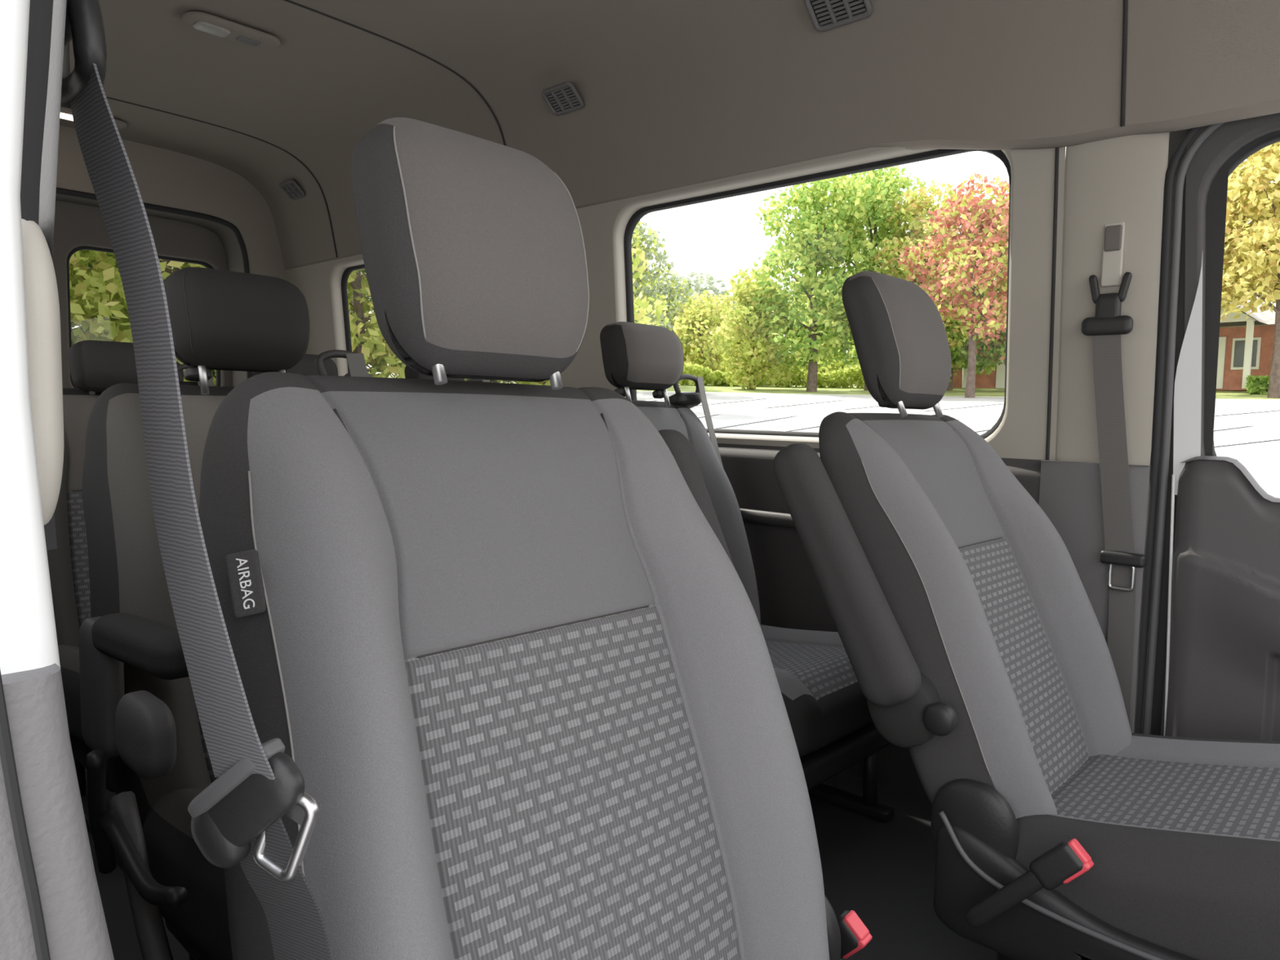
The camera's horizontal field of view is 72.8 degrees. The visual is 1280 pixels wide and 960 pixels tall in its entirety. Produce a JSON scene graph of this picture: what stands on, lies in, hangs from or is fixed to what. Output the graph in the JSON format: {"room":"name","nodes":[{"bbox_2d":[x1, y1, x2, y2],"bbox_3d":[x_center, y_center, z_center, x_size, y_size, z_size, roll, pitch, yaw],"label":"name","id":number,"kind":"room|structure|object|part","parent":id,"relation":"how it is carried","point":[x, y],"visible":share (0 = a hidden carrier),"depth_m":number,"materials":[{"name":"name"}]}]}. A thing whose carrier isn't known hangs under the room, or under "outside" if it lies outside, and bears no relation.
{"room":"vehicle interior","nodes":[
{"label":"vehicle interior","id":0,"kind":"room"},
{"bbox_2d":[38,0,66,257],"bbox_3d":[-1.639,-0.047,1.669,3.730,1.520,0.123,5,6,43],"label":"wall","id":1,"kind":"structure","parent":0,"point":[51,126],"depth_m":0.40,"materials":[{"name":"beige"}]},
{"bbox_2d":[21,218,63,524],"bbox_3d":[-0.300,-0.049,0.416,0.100,0.150,0.026,5,6,43],"label":"trim","id":2,"kind":"structure","parent":1,"relation":"attached to","point":[42,296],"depth_m":0.38,"materials":[{"name":"grey plastic"}]},
{"bbox_2d":[0,0,114,959],"bbox_3d":[-0.307,0.078,0.323,0.086,1.540,0.285,5,6,43],"label":"trim","id":3,"kind":"structure","parent":1,"relation":"attached to","point":[51,908],"depth_m":0.35,"materials":[{"name":"white paint"}]},
{"bbox_2d":[60,0,332,959],"bbox_3d":[-0.261,0.228,0.506,0.195,1.058,0.082,3,5,19],"label":"belt","id":4,"kind":"object","parent":1,"relation":"attached to","point":[236,819],"visible":0.92,"depth_m":0.46,"materials":[{"name":"grey fabric"}]},
{"bbox_3d":[-0.192,0.190,0.469,0.030,0.053,0.007,26,12,16],"label":"latch plate","id":5,"kind":"part","parent":4,"relation":"part of","materials":[{"name":"silver metal"}]},
{"bbox_2d":[52,125,286,388],"bbox_3d":[-2.312,-0.419,3.526,0.252,1.940,1.820,5,6,43],"label":"wall","id":6,"kind":"structure","parent":0,"point":[206,214],"depth_m":3.71,"materials":[{"name":"beige plastic"}]},
{"bbox_2d":[69,249,216,386],"bbox_3d":[-2.180,-0.677,3.833,0.001,0.650,0.630,5,6,43],"label":"window","id":7,"kind":"structure","parent":6,"relation":"in","point":[99,311],"depth_m":3.69,"materials":[{"name":"clear glass"}]},
{"bbox_2d":[85,768,996,959],"bbox_3d":[-0.574,0.765,1.962,5.000,0.100,1.860,5,6,43],"label":"floor","id":8,"kind":"structure","parent":0,"point":[882,872],"depth_m":1.63,"materials":[{"name":"black carpet"}]},
{"bbox_2d":[46,340,213,870],"bbox_3d":[-1.058,0.195,1.939,0.695,1.018,0.518,5,6,43],"label":"passenger seat","id":9,"kind":"object","parent":8,"relation":"on","point":[95,366],"visible":0.24,"depth_m":1.94,"materials":[{"name":"fabric"}]},
{"bbox_2d":[57,644,86,745],"bbox_3d":[-0.986,0.421,1.868,0.440,0.203,0.460,5,6,43],"label":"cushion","id":10,"kind":"object","parent":9,"relation":"on","point":[68,655],"depth_m":1.65,"materials":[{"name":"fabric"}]},
{"bbox_3d":[-1.199,0.118,2.049,0.170,0.710,0.485,-18,-10,42],"label":"backrest","id":11,"kind":"part","parent":9,"relation":"part of","materials":[{"name":"fabric"}]},
{"bbox_3d":[-1.220,0.615,1.879,0.042,0.177,0.032,5,6,43],"label":"leg","id":12,"kind":"part","parent":9,"relation":"part of","materials":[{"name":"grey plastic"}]},
{"bbox_3d":[-1.286,-0.215,2.035,0.012,0.028,0.012,-18,-10,42],"label":"headrest post","id":13,"kind":"part","parent":9,"relation":"part of","materials":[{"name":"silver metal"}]},
{"bbox_3d":[-0.988,0.532,1.877,0.400,0.060,0.400,5,6,43],"label":"frame","id":14,"kind":"part","parent":9,"relation":"part of","materials":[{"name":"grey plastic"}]},
{"bbox_3d":[-1.101,0.706,1.773,0.440,0.024,0.040,5,6,43],"label":"foot rail","id":15,"kind":"part","parent":9,"relation":"part of","materials":[{"name":"black metal"}]},
{"bbox_2d":[176,361,183,381],"bbox_3d":[-1.477,0.113,2.804,0.674,1.026,0.485,5,6,43],"label":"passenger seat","id":16,"kind":"object","parent":8,"relation":"on","point":[181,372],"visible":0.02,"depth_m":2.99,"materials":[{"name":"fabric"}]},
{"bbox_2d":[78,266,368,959],"bbox_3d":[-0.476,0.226,1.241,0.682,1.090,0.569,5,6,43],"label":"passenger seat","id":17,"kind":"object","parent":8,"relation":"on","point":[140,718],"visible":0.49,"depth_m":1.18,"materials":[{"name":"fabric"}]},
{"bbox_3d":[-0.590,0.434,1.007,0.286,0.050,0.026,5,6,43],"label":"recline lever","id":18,"kind":"part","parent":17,"relation":"part of","materials":[{"name":"grey plastic"}]},
{"bbox_3d":[-0.603,0.199,1.057,0.280,0.052,0.056,0,2,43],"label":"armrest","id":19,"kind":"part","parent":17,"relation":"part of","materials":[{"name":"grey fabric"}]},
{"bbox_3d":[-0.589,0.184,1.379,0.170,0.710,0.485,-18,-10,42],"label":"backrest","id":20,"kind":"part","parent":17,"relation":"part of","materials":[{"name":"fabric"}]},
{"bbox_2d":[142,788,232,959],"bbox_3d":[-0.376,0.487,1.198,0.440,0.203,0.460,5,6,43],"label":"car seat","id":21,"kind":"object","parent":17,"relation":"on","point":[175,860],"depth_m":1.06,"materials":[{"name":"plastic"}]},
{"bbox_3d":[-0.378,0.598,1.207,0.400,0.060,0.400,5,6,43],"label":"frame","id":22,"kind":"part","parent":17,"relation":"part of","materials":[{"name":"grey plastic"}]},
{"bbox_3d":[-0.687,-0.171,1.362,0.012,0.074,0.012,-18,-10,42],"label":"headrest post","id":23,"kind":"part","parent":17,"relation":"part of","materials":[{"name":"silver metal"}]},
{"bbox_2d":[252,371,264,376],"bbox_3d":[-1.170,0.093,3.132,0.674,1.026,0.485,5,6,43],"label":"passenger seat","id":24,"kind":"object","parent":8,"relation":"on","point":[254,373],"visible":0.02,"depth_m":3.20,"materials":[{"name":"fabric"}]},
{"bbox_2d":[285,353,372,377],"bbox_3d":[-0.744,0.175,2.274,0.695,1.018,0.518,5,6,43],"label":"passenger seat","id":25,"kind":"object","parent":8,"relation":"on","point":[306,366],"visible":0.02,"depth_m":2.38,"materials":[{"name":"fabric"}]},
{"bbox_2d":[404,365,489,382],"bbox_3d":[-0.450,0.156,2.587,0.695,1.018,0.518,5,6,43],"label":"passenger seat","id":26,"kind":"object","parent":8,"relation":"on","point":[410,373],"visible":0.02,"depth_m":2.65,"materials":[{"name":"grey fabric"}]},
{"bbox_2d":[198,117,871,959],"bbox_3d":[0.090,0.254,0.689,0.796,1.155,0.662,5,6,43],"label":"seat","id":27,"kind":"object","parent":8,"relation":"on","point":[506,642],"visible":0.99,"depth_m":0.78,"materials":[{"name":"grey fabric"}]},
{"bbox_3d":[-0.189,-0.117,0.800,0.012,0.060,0.012,-22,-13,42],"label":"headrest post","id":28,"kind":"part","parent":27,"relation":"part of","materials":[{"name":"silver metal"}]},
{"bbox_3d":[-0.077,0.237,0.813,0.181,0.728,0.582,-22,-13,42],"label":"backrest","id":29,"kind":"part","parent":27,"relation":"part of","materials":[{"name":"grey fabric"}]},
{"bbox_3d":[-0.092,-0.124,0.903,0.012,0.060,0.012,-22,-13,42],"label":"headrest post","id":30,"kind":"part","parent":27,"relation":"part of","materials":[{"name":"silver metal"}]},
{"bbox_3d":[0.084,0.129,1.095,0.060,0.410,0.088,-4,-19,-47],"label":"armrest","id":31,"kind":"part","parent":27,"relation":"part of","materials":[{"name":"grey fabric"}]},
{"bbox_2d":[600,321,893,822],"bbox_3d":[0.190,0.183,1.953,0.682,1.090,0.548,5,6,43],"label":"passenger seat","id":32,"kind":"object","parent":8,"relation":"on","point":[833,729],"visible":0.34,"depth_m":2.00,"materials":[{"name":"grey fabric"}]},
{"bbox_3d":[-0.031,-0.213,2.062,0.012,0.074,0.012,-18,-10,42],"label":"headrest post","id":33,"kind":"part","parent":32,"relation":"part of","materials":[{"name":"silver metal"}]},
{"bbox_3d":[0.063,-0.219,2.162,0.012,0.074,0.012,-18,-10,42],"label":"headrest post","id":34,"kind":"part","parent":32,"relation":"part of","materials":[{"name":"silver metal"}]},
{"bbox_3d":[0.070,0.142,2.083,0.170,0.710,0.485,-18,-10,42],"label":"backrest","id":35,"kind":"part","parent":32,"relation":"part of","materials":[{"name":"grey fabric"}]},
{"bbox_2d":[760,624,872,756],"bbox_3d":[0.283,0.445,1.901,0.440,0.203,0.460,5,6,43],"label":"cushion","id":36,"kind":"object","parent":32,"relation":"on","point":[826,705],"depth_m":1.74,"materials":[{"name":"grey fabric"}]},
{"bbox_3d":[0.281,0.556,1.910,0.400,0.060,0.400,5,6,43],"label":"frame","id":37,"kind":"part","parent":32,"relation":"part of","materials":[{"name":"grey plastic"}]},
{"bbox_3d":[0.387,0.716,2.040,0.440,0.024,0.040,5,6,43],"label":"foot rail","id":38,"kind":"part","parent":32,"relation":"part of","materials":[{"name":"grey plastic"}]},
{"bbox_3d":[0.509,0.648,1.921,0.042,0.177,0.032,5,6,43],"label":"leg","id":39,"kind":"part","parent":32,"relation":"part of","materials":[{"name":"grey plastic"}]},
{"bbox_2d":[773,271,1279,959],"bbox_3d":[0.705,0.224,1.331,0.869,1.137,0.662,5,6,43],"label":"seat","id":40,"kind":"object","parent":8,"relation":"on","point":[971,633],"visible":1,"depth_m":1.27,"materials":[{"name":"grey fabric"}]},
{"bbox_3d":[0.301,0.134,1.296,0.060,0.410,0.088,-4,-23,-47],"label":"armrest","id":41,"kind":"part","parent":40,"relation":"part of","materials":[{"name":"grey fabric"}]},
{"bbox_3d":[0.442,-0.141,1.490,0.012,0.070,0.012,-4,-18,-47],"label":"headrest post","id":42,"kind":"part","parent":40,"relation":"part of","materials":[{"name":"silver metal"}]},
{"bbox_3d":[0.539,-0.147,1.593,0.012,0.070,0.012,-4,-18,-47],"label":"headrest post","id":43,"kind":"part","parent":40,"relation":"part of","materials":[{"name":"silver metal"}]},
{"bbox_3d":[0.419,0.334,1.212,0.044,0.044,0.028,5,6,43],"label":"knob","id":44,"kind":"part","parent":40,"relation":"part of","materials":[{"name":"grey plastic"}]},
{"bbox_3d":[0.582,0.207,1.476,0.565,0.728,0.181,-4,-18,-47],"label":"backrest","id":45,"kind":"part","parent":40,"relation":"part of","materials":[{"name":"grey fabric"}]},
{"bbox_2d":[1015,733,1279,959],"bbox_3d":[0.842,0.519,1.252,0.500,0.248,0.550,5,6,43],"label":"cushion","id":46,"kind":"object","parent":40,"relation":"on","point":[1180,836],"depth_m":1.16,"materials":[{"name":"grey fabric"}]},
{"bbox_2d":[59,0,1279,270],"bbox_3d":[-0.491,-0.947,1.781,4.770,0.517,1.774,5,6,43],"label":"ceiling","id":47,"kind":"structure","parent":0,"point":[674,94],"depth_m":2.27,"materials":[{"name":"grey fabric"}]},
{"bbox_2d":[59,106,126,128],"bbox_3d":[-2.048,-1.337,3.210,0.110,0.030,0.260,5,6,43],"label":"ceiling light","id":48,"kind":"object","parent":47,"relation":"attached to","point":[65,113],"depth_m":3.15,"materials":[{"name":"white plastic"}]},
{"bbox_2d":[181,11,280,49],"bbox_3d":[-1.145,-1.256,2.437,0.110,0.030,0.260,5,6,43],"label":"ceiling light","id":49,"kind":"object","parent":47,"relation":"attached to","point":[207,23],"depth_m":2.41,"materials":[{"name":"grey plastic"}]},
{"bbox_2d":[279,179,305,199],"bbox_3d":[-1.489,-1.242,3.716,0.132,0.060,0.066,5,6,43],"label":"ceiling vent","id":50,"kind":"object","parent":47,"relation":"in","point":[290,187],"visible":1,"depth_m":3.71,"materials":[{"name":"grey plastic"}]},
{"bbox_2d":[542,81,583,115],"bbox_3d":[-0.227,-1.115,2.541,0.132,0.060,0.066,5,6,43],"label":"ceiling vent","id":51,"kind":"object","parent":47,"relation":"in","point":[563,98],"visible":1,"depth_m":2.54,"materials":[{"name":"grey plastic"}]},
{"bbox_2d":[804,0,872,31],"bbox_3d":[0.438,-1.052,1.922,0.145,0.066,0.072,5,6,43],"label":"ceiling vent","id":52,"kind":"object","parent":47,"relation":"in","point":[824,15],"visible":1,"depth_m":1.94,"materials":[{"name":"grey plastic"}]},
{"bbox_2d":[285,132,1169,800],"bbox_3d":[-0.384,-0.124,2.973,3.780,1.520,0.123,5,6,43],"label":"wall","id":53,"kind":"structure","parent":0,"point":[1061,202],"depth_m":1.80,"materials":[{"name":"beige plastic"}]},
{"bbox_2d":[1080,222,1146,724],"bbox_3d":[0.914,0.070,1.691,0.141,1.130,0.030,5,6,43],"label":"belt","id":54,"kind":"object","parent":53,"relation":"attached to","point":[1106,328],"visible":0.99,"depth_m":1.68,"materials":[{"name":"grey fabric"}]},
{"bbox_3d":[0.929,0.186,1.676,0.049,0.057,0.009,5,6,43],"label":"latch plate","id":55,"kind":"part","parent":54,"relation":"part of","materials":[{"name":"silver metal"}]},
{"bbox_2d":[1132,126,1202,733],"bbox_3d":[1.386,0.045,1.291,1.126,1.403,0.069,5,6,43],"label":"seal","id":56,"kind":"object","parent":53,"relation":"attached to","point":[1173,163],"visible":0.68,"depth_m":1.67,"materials":[{"name":"grey rubber"}]},
{"bbox_2d":[1164,474,1175,735],"bbox_3d":[1.023,0.299,1.679,0.026,0.620,0.006,5,6,43],"label":"door frame","id":57,"kind":"structure","parent":53,"relation":"attached to","point":[1173,479],"depth_m":1.67,"materials":[{"name":"white paint"}]},
{"bbox_2d":[1160,112,1279,741],"bbox_3d":[1.449,0.021,1.256,1.200,1.500,0.143,6,6,44],"label":"door","id":58,"kind":"structure","parent":53,"relation":"in","point":[1224,677],"depth_m":1.59,"materials":[{"name":"grey plastic"}]},
{"bbox_2d":[1132,128,1229,735],"bbox_3d":[1.032,0.009,1.675,0.110,1.480,0.078,5,6,43],"label":"door frame","id":59,"kind":"structure","parent":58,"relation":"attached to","point":[1216,202],"depth_m":1.64,"materials":[{"name":"grey plastic"}]},
{"bbox_2d":[1142,122,1224,734],"bbox_3d":[1.397,0.053,1.293,1.111,1.388,0.067,5,6,43],"label":"seal","id":60,"kind":"object","parent":58,"relation":"attached to","point":[1184,165],"visible":0.76,"depth_m":1.66,"materials":[{"name":"black rubber"}]},
{"bbox_2d":[1173,257,1202,494],"bbox_3d":[1.039,-0.199,1.637,0.052,0.460,0.030,5,6,43],"label":"painted edge","id":61,"kind":"object","parent":58,"relation":"attached to","point":[1188,381],"visible":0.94,"depth_m":1.65,"materials":[{"name":"white paint"}]},
{"bbox_3d":[1.433,0.379,1.304,1.128,0.778,0.141,5,6,43],"label":"panel","id":62,"kind":"part","parent":58,"relation":"part of","materials":[{"name":"grey plastic"}]},
{"bbox_2d":[1220,307,1256,322],"bbox_3d":[21.145,-6.506,32.610,0.001,1.250,3.480,-3,6,-42],"label":"porch gable","id":63,"kind":"object","parent":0,"point":[1230,316],"depth_m":31.90,"materials":[{"name":"beige paint"}]},
{"bbox_2d":[1219,290,1275,328],"bbox_3d":[24.884,-7.017,35.907,7.800,2.000,7.800,-3,6,-42],"label":"roof","id":64,"kind":"structure","parent":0,"point":[1267,316],"depth_m":32.82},
{"label":"outside","id":65,"kind":"structure","parent":0,"visible":0},
{"bbox_2d":[384,376,1279,497],"bbox_3d":[0.022,-1.054,-0.084,480.000,5.316,480.000,5,6,43],"label":"ground","id":66,"kind":"structure","parent":65,"point":[1261,459],"depth_m":23.44,"materials":[{"name":"concrete"}]},
{"bbox_2d":[346,272,368,323],"bbox_3d":[-12.472,-8.026,31.196,7.002,9.971,6.588,1,5,-5],"label":"maple tree","id":67,"kind":"object","parent":66,"relation":"on","point":[361,273],"visible":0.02,"depth_m":31.80,"materials":[{"name":"green plant"}]},
{"bbox_2d":[346,268,406,377],"bbox_3d":[-7.741,-6.550,24.197,6.407,9.206,6.701,2,5,6],"label":"maple tree","id":68,"kind":"object","parent":66,"relation":"on","point":[371,343],"visible":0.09,"depth_m":23.87,"materials":[{"name":"green plant"}]},
{"bbox_2d":[346,269,467,381],"bbox_3d":[-7.059,-7.458,28.629,6.741,10.346,6.129,4,5,31],"label":"maple tree","id":69,"kind":"object","parent":66,"relation":"on","point":[367,308],"visible":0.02,"depth_m":27.60,"materials":[{"name":"green plant"}]},
{"bbox_2d":[464,378,517,383],"bbox_3d":[-5.534,-7.603,33.038,6.070,9.237,5.897,4,5,28],"label":"maple tree","id":70,"kind":"object","parent":66,"relation":"on","point":[491,380],"visible":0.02,"depth_m":33.18,"materials":[{"name":"green plant"}]},
{"bbox_2d":[508,246,669,386],"bbox_3d":[-2.520,-6.929,25.291,6.208,10.217,6.503,3,5,16],"label":"maple tree","id":71,"kind":"object","parent":66,"relation":"on","point":[640,254],"visible":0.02,"depth_m":25.47,"materials":[{"name":"green plant"}]},
{"bbox_2d":[633,248,667,323],"bbox_3d":[-1.993,-8.066,39.574,6.471,7.429,6.039,1,5,3],"label":"maple tree","id":72,"kind":"object","parent":66,"relation":"on","point":[663,296],"visible":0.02,"depth_m":39.53,"materials":[{"name":"green plant"}]},
{"bbox_2d":[631,220,674,330],"bbox_3d":[-0.449,-6.844,33.654,3.543,6.837,3.915,5,6,43],"label":"maple tree","id":73,"kind":"object","parent":66,"relation":"on","point":[651,290],"visible":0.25,"depth_m":33.11,"materials":[{"name":"green plant"}]},
{"bbox_2d":[645,269,701,359],"bbox_3d":[1.371,-7.850,45.718,4.580,6.501,4.793,3,5,19],"label":"maple tree","id":74,"kind":"object","parent":66,"relation":"on","point":[674,298],"visible":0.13,"depth_m":44.72,"materials":[{"name":"green plant"}]},
{"bbox_2d":[666,271,737,370],"bbox_3d":[4.104,-10.729,64.399,7.284,9.188,8.145,0,5,-19],"label":"maple tree","id":75,"kind":"object","parent":66,"relation":"on","point":[697,286],"visible":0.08,"depth_m":63.10,"materials":[{"name":"green plant"}]},
{"bbox_2d":[671,289,746,384],"bbox_3d":[3.027,-6.814,43.413,4.989,5.338,4.646,5,6,40],"label":"maple tree","id":76,"kind":"object","parent":66,"relation":"on","point":[700,321],"visible":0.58,"depth_m":42.40,"materials":[{"name":"green plant"}]},
{"bbox_2d":[707,266,800,390],"bbox_3d":[4.838,-6.300,36.380,3.895,5.121,3.884,4,5,27],"label":"maple tree","id":77,"kind":"object","parent":66,"relation":"on","point":[753,355],"visible":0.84,"depth_m":35.71,"materials":[{"name":"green plant"}]},
{"bbox_2d":[726,280,806,386],"bbox_3d":[9.901,-10.324,66.325,7.998,9.326,9.636,5,6,43],"label":"maple tree","id":78,"kind":"object","parent":66,"relation":"on","point":[789,291],"visible":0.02,"depth_m":65.32,"materials":[{"name":"green plant"}]},
{"bbox_2d":[678,361,864,388],"bbox_3d":[4.630,-4.803,39.658,15.195,1.290,2.113,2,5,7],"label":"hedge","id":79,"kind":"object","parent":66,"relation":"on","point":[838,379],"visible":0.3,"depth_m":39.28,"materials":[{"name":"green plant"}]},
{"bbox_2d":[742,173,882,391],"bbox_3d":[6.928,-7.976,34.780,5.260,8.942,5.338,-1,5,-23],"label":"maple tree","id":80,"kind":"object","parent":66,"relation":"on","point":[816,225],"visible":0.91,"depth_m":33.95,"materials":[{"name":"green plant"}]},
{"bbox_2d":[789,266,863,386],"bbox_3d":[14.637,-10.148,60.952,8.669,9.950,10.834,1,5,-2],"label":"maple tree","id":81,"kind":"object","parent":66,"relation":"on","point":[836,366],"visible":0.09,"depth_m":59.52,"materials":[{"name":"green plant"}]},
{"bbox_2d":[797,165,931,391],"bbox_3d":[9.686,-8.514,36.304,5.578,9.608,5.852,5,6,43],"label":"maple tree","id":82,"kind":"object","parent":66,"relation":"on","point":[886,190],"visible":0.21,"depth_m":35.03,"materials":[{"name":"green plant"}]},
{"bbox_2d":[871,179,973,351],"bbox_3d":[11.277,-7.628,34.513,4.229,8.332,4.765,5,6,43],"label":"maple tree","id":83,"kind":"object","parent":66,"relation":"on","point":[920,209],"visible":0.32,"depth_m":33.82,"materials":[{"name":"green plant"}]},
{"bbox_2d":[897,172,1008,397],"bbox_3d":[11.688,-6.713,30.238,5.240,7.765,5.022,5,6,43],"label":"maple tree","id":84,"kind":"object","parent":66,"relation":"on","point":[978,224],"visible":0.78,"depth_m":29.59,"materials":[{"name":"red plant"}]},
{"bbox_2d":[648,398,1279,446],"bbox_3d":[8.161,-1.547,20.711,32.390,0.919,15.818,2,5,15],"label":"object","id":85,"kind":"structure","parent":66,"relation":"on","point":[1275,438],"depth_m":19.66,"materials":[{"name":"white"}]},
{"bbox_2d":[961,354,967,388],"bbox_3d":[14.245,-5.219,37.952,0.200,2.400,0.200,2,5,12],"label":"porch post","id":86,"kind":"object","parent":66,"relation":"on","point":[964,371],"depth_m":37.93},
{"bbox_2d":[933,251,1002,390],"bbox_3d":[12.904,-6.773,36.201,5.953,6.147,5.262,2,5,11],"label":"maple tree","id":87,"kind":"object","parent":66,"relation":"on","point":[956,357],"visible":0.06,"depth_m":35.41,"materials":[{"name":"green plant"}]},
{"bbox_2d":[962,207,1008,365],"bbox_3d":[15.069,-7.270,34.288,4.656,7.673,4.484,5,6,43],"label":"maple tree","id":88,"kind":"object","parent":66,"relation":"on","point":[997,353],"visible":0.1,"depth_m":34.48,"materials":[{"name":"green plant"}]},
{"bbox_2d":[952,324,1275,390],"bbox_3d":[19.733,-5.257,39.549,10.975,2.500,19.008,-3,6,-42],"label":"wall","id":89,"kind":"structure","parent":66,"relation":"on","point":[1233,379],"depth_m":33.20,"materials":[{"name":"brick"}]},
{"bbox_2d":[995,343,1005,388],"bbox_3d":[16.471,-5.101,38.946,0.900,2.000,0.080,2,5,12],"label":"front door","id":90,"kind":"structure","parent":89,"relation":"in","point":[1000,370],"depth_m":39.00,"materials":[{"name":"white wood"}]},
{"bbox_2d":[1216,336,1226,389],"bbox_3d":[22.200,-4.543,33.748,0.080,2.000,0.900,-3,6,-42],"label":"front door","id":91,"kind":"structure","parent":89,"relation":"in","point":[1222,340],"depth_m":33.46,"materials":[{"name":"white"}]},
{"bbox_2d":[1230,337,1261,369],"bbox_3d":[22.940,-4.785,32.880,0.110,1.200,0.900,-3,6,-42],"label":"house window","id":92,"kind":"structure","parent":89,"relation":"in","point":[1259,339],"depth_m":32.92,"materials":[{"name":"white"}]},
{"bbox_3d":[22.930,-4.784,32.870,0.080,1.000,0.720,-3,6,-42],"label":"pane","id":93,"kind":"part","parent":92,"relation":"part of","materials":[{"name":"grey glass"}]},
{"bbox_2d":[1241,319,1254,389],"bbox_3d":[22.169,-4.577,31.644,0.200,2.500,0.200,-3,6,-42],"label":"porch post","id":94,"kind":"object","parent":66,"relation":"on","point":[1250,323],"depth_m":31.57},
{"bbox_2d":[1229,302,1266,324],"bbox_3d":[22.974,-6.623,34.236,5.100,1.400,3.680,-3,6,-42],"label":"porch roof","id":95,"kind":"object","parent":66,"relation":"on","point":[1253,315],"visible":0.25,"depth_m":32.19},
{"bbox_2d":[1224,217,1275,248],"bbox_3d":[34.281,-9.986,48.747,9.167,10.603,9.586,3,5,23],"label":"maple tree","id":96,"kind":"object","parent":66,"relation":"on","point":[1246,225],"visible":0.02,"depth_m":47.42,"materials":[{"name":"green plant"}]},
{"bbox_2d":[1220,141,1279,398],"bbox_3d":[21.163,-7.434,27.883,5.675,9.690,5.411,-3,6,-43],"label":"maple tree","id":97,"kind":"object","parent":66,"relation":"on","point":[1260,209],"visible":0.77,"depth_m":27.61,"materials":[{"name":"yellow plant"}]},
{"bbox_2d":[1220,153,1279,314],"bbox_3d":[20.052,-7.519,30.521,4.683,9.114,5.620,0,5,-15],"label":"maple tree","id":98,"kind":"object","parent":66,"relation":"on","point":[1230,242],"visible":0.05,"depth_m":29.25,"materials":[{"name":"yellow plant"}]},
{"bbox_2d":[1244,374,1269,395],"bbox_3d":[22.362,-3.380,30.565,1.751,1.010,1.484,4,6,34],"label":"hedge","id":99,"kind":"object","parent":66,"relation":"on","point":[1255,384],"visible":0.62,"depth_m":30.43,"materials":[{"name":"green plant"}]}
]}

